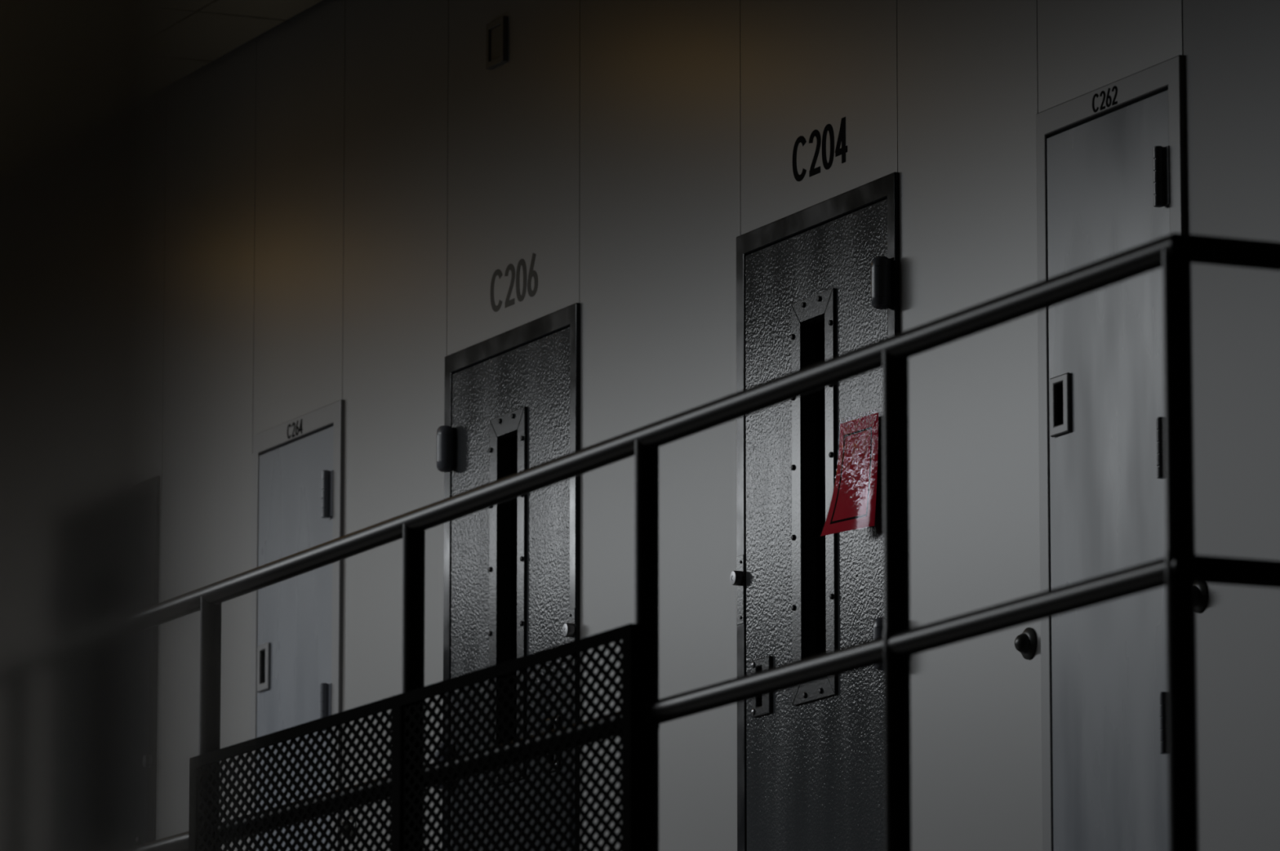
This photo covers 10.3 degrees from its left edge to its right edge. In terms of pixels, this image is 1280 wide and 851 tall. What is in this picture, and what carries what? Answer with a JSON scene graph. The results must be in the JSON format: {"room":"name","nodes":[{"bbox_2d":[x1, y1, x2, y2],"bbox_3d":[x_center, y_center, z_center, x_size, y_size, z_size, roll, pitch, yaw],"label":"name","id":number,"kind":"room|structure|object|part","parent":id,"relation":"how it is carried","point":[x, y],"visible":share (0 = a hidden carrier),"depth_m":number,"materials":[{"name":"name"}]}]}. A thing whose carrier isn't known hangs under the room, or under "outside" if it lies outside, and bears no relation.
{"room":"prison interior","nodes":[
{"label":"prison interior","id":0,"kind":"room"},
{"bbox_2d":[210,0,322,61],"bbox_3d":[-5.910,-2.023,15.953,12.978,0.020,42.000,4,-10,-24],"label":"ceiling","id":1,"kind":"structure","parent":0,"point":[233,23],"depth_m":20.82,"materials":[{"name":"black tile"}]},
{"bbox_2d":[490,253,537,311],"bbox_3d":[-0.340,-0.386,19.205,0.001,0.120,0.324,4,-10,-24],"label":"number","id":2,"kind":"object","parent":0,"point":[522,262],"depth_m":19.18,"materials":[{"name":"black paint"}]},
{"bbox_2d":[204,0,1279,850],"bbox_3d":[1.762,0.740,14.569,0.200,6.385,34.000,4,-10,-24],"label":"wall","id":3,"kind":"structure","parent":0,"point":[371,178],"depth_m":18.05,"materials":[{"name":"paint"}]},
{"bbox_2d":[248,399,344,850],"bbox_3d":[-0.938,1.087,20.417,0.176,2.243,0.690,4,-10,-24],"label":"door","id":4,"kind":"structure","parent":3,"relation":"in","point":[296,622],"depth_m":20.48,"materials":[{"name":"grey metal"}]},
{"bbox_3d":[-1.094,0.703,20.670,0.010,0.137,0.089,4,-10,-24],"label":"pull plate","id":5,"kind":"part","parent":4,"relation":"part of","materials":[{"name":"grey metal"}]},
{"bbox_2d":[341,815,356,840],"bbox_3d":[-0.827,1.133,19.991,0.036,0.074,0.074,4,-10,-24],"label":"door stop","id":6,"kind":"object","parent":3,"relation":"attached to","point":[351,818],"visible":0.16,"depth_m":19.97,"materials":[{"name":"grey metal"}]},
{"bbox_2d":[485,15,507,69],"bbox_3d":[-0.391,-1.044,19.414,0.014,0.126,0.120,4,-10,-24],"label":"cover plate","id":7,"kind":"object","parent":3,"relation":"attached to","point":[496,31],"visible":1,"depth_m":19.41,"materials":[{"name":"grey"}]},
{"bbox_3d":[-0.388,-1.044,19.415,0.007,0.090,0.082,4,-10,-24],"label":"plate","id":8,"kind":"part","parent":7,"relation":"part of","materials":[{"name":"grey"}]},
{"bbox_2d":[435,302,580,850],"bbox_3d":[-0.306,0.852,19.020,0.198,2.243,0.895,4,-10,-24],"label":"door","id":9,"kind":"structure","parent":3,"relation":"in","point":[512,398],"depth_m":19.11,"materials":[{"name":"grey paint"}]},
{"bbox_3d":[-0.354,0.460,19.062,0.008,0.999,0.236,4,-10,-24],"label":"window trim","id":10,"kind":"part","parent":9,"relation":"part of","materials":[{"name":"grey metal"}]},
{"bbox_3d":[-0.317,0.462,19.077,0.006,0.887,0.137,4,-10,-24],"label":"glass pane","id":11,"kind":"part","parent":9,"relation":"part of","materials":[{"name":"black glass"}]},
{"bbox_3d":[-0.233,0.840,18.725,0.010,0.143,0.105,4,-10,-24],"label":"pull plate","id":12,"kind":"part","parent":9,"relation":"part of","materials":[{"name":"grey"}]},
{"bbox_2d":[729,172,899,850],"bbox_3d":[0.474,0.567,17.328,0.198,2.243,0.895,4,-10,-24],"label":"door","id":13,"kind":"structure","parent":3,"relation":"in","point":[818,282],"depth_m":17.41,"materials":[{"name":"grey paint"}]},
{"bbox_3d":[0.301,0.645,17.567,0.010,0.143,0.105,4,-10,-24],"label":"pull plate","id":14,"kind":"part","parent":13,"relation":"part of","materials":[{"name":"grey metal"}]},
{"bbox_3d":[0.425,0.175,17.371,0.008,0.999,0.236,4,-10,-24],"label":"window trim","id":15,"kind":"part","parent":13,"relation":"part of","materials":[{"name":"grey metal"}]},
{"bbox_3d":[0.462,0.177,17.386,0.006,0.887,0.137,4,-10,-24],"label":"glass pane","id":16,"kind":"part","parent":13,"relation":"part of","materials":[{"name":"black glass"}]},
{"bbox_2d":[820,412,878,536],"bbox_3d":[0.503,0.113,17.115,0.058,0.290,0.212,4,-10,-24],"label":"notice","id":17,"kind":"object","parent":13,"relation":"attached to","point":[853,502],"visible":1,"depth_m":17.11,"materials":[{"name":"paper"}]},
{"bbox_2d":[1013,626,1036,659],"bbox_3d":[0.876,0.499,16.297,0.036,0.074,0.074,4,-10,-24],"label":"door stop","id":18,"kind":"object","parent":3,"relation":"attached to","point":[1025,642],"visible":1,"depth_m":16.28,"materials":[{"name":"grey rubber"}]},
{"bbox_2d":[1035,54,1186,850],"bbox_3d":[1.115,0.338,15.964,0.176,2.243,0.690,4,-10,-24],"label":"door","id":19,"kind":"structure","parent":3,"relation":"in","point":[1111,157],"depth_m":16.00,"materials":[{"name":"grey metal"}]},
{"bbox_3d":[0.959,-0.047,16.217,0.010,0.137,0.089,4,-10,-24],"label":"pull plate","id":20,"kind":"part","parent":19,"relation":"part of","materials":[{"name":"grey metal"}]},
{"bbox_2d":[1194,582,1208,613],"bbox_3d":[1.210,0.373,15.574,0.036,0.074,0.074,4,-10,-24],"label":"door stop","id":21,"kind":"object","parent":3,"relation":"attached to","point":[1201,588],"visible":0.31,"depth_m":15.55,"materials":[{"name":"grey rubber"}]},
{"bbox_2d":[792,116,847,181],"bbox_3d":[0.443,-0.677,17.508,0.001,0.114,0.310,4,-10,-24],"label":"number","id":22,"kind":"object","parent":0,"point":[842,135],"depth_m":17.49,"materials":[{"name":"black paint"}]},
{"bbox_3d":[-5.220,4.187,15.225,14.900,0.200,42.400,4,-10,-24],"label":"floor","id":23,"kind":"structure","parent":0,"visible":0},
{"bbox_2d":[0,0,211,850],"bbox_3d":[-0.533,0.419,1.284,0.900,2.600,0.090,0,-10,0],"label":"panel","id":24,"kind":"object","parent":23,"relation":"on","point":[104,104],"visible":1,"depth_m":1.35,"materials":[{"name":"plastic"}]},
{"bbox_3d":[-3.920,2.970,24.184,1.990,0.220,27.360,4,-10,-24],"label":"floor","id":25,"kind":"structure","parent":0,"visible":0},
{"bbox_2d":[202,232,1279,850],"bbox_3d":[-2.151,1.678,20.469,1.980,1.094,18.885,4,-10,-24],"label":"railing","id":26,"kind":"object","parent":25,"relation":"on","point":[1180,569],"visible":0.84,"depth_m":12.61,"materials":[{"name":"black metal"}]},
{"bbox_3d":[-0.948,0.892,15.640,0.120,1.040,0.120,4,-10,-24],"label":"post","id":27,"kind":"part","parent":26,"relation":"part of","materials":[{"name":"black metal"}]},
{"bbox_3d":[-0.467,0.716,14.596,0.120,1.040,0.120,4,-10,-24],"label":"post","id":28,"kind":"part","parent":26,"relation":"part of","materials":[{"name":"black metal"}]},
{"bbox_2d":[202,622,644,850],"bbox_3d":[-0.490,0.859,14.537,0.030,0.624,2.349,4,-10,-24],"label":"mesh panel","id":29,"kind":"object","parent":26,"relation":"attached to","point":[400,773],"visible":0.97,"depth_m":14.22,"materials":[{"name":"black metal"}]},
{"bbox_3d":[0.013,0.541,13.555,0.120,1.040,0.120,4,-10,-24],"label":"post","id":30,"kind":"part","parent":26,"relation":"part of","materials":[{"name":"black metal"}]},
{"bbox_3d":[-2.142,1.192,20.575,1.942,0.047,18.848,4,-10,-24],"label":"rail","id":31,"kind":"part","parent":26,"relation":"part of","materials":[{"name":"black metal"}]},
{"bbox_3d":[-2.142,1.720,20.486,1.941,0.045,18.848,4,-10,-24],"label":"rail","id":32,"kind":"part","parent":26,"relation":"part of","materials":[{"name":"black metal"}]},
{"bbox_3d":[0.455,0.379,12.595,0.120,1.040,0.120,4,-10,-24],"label":"post","id":33,"kind":"part","parent":26,"relation":"part of","materials":[{"name":"black metal"}]},
{"bbox_3d":[0.886,0.222,11.662,0.120,1.040,0.120,4,-10,-24],"label":"post","id":34,"kind":"part","parent":26,"relation":"part of","materials":[{"name":"black metal"}]}
]}

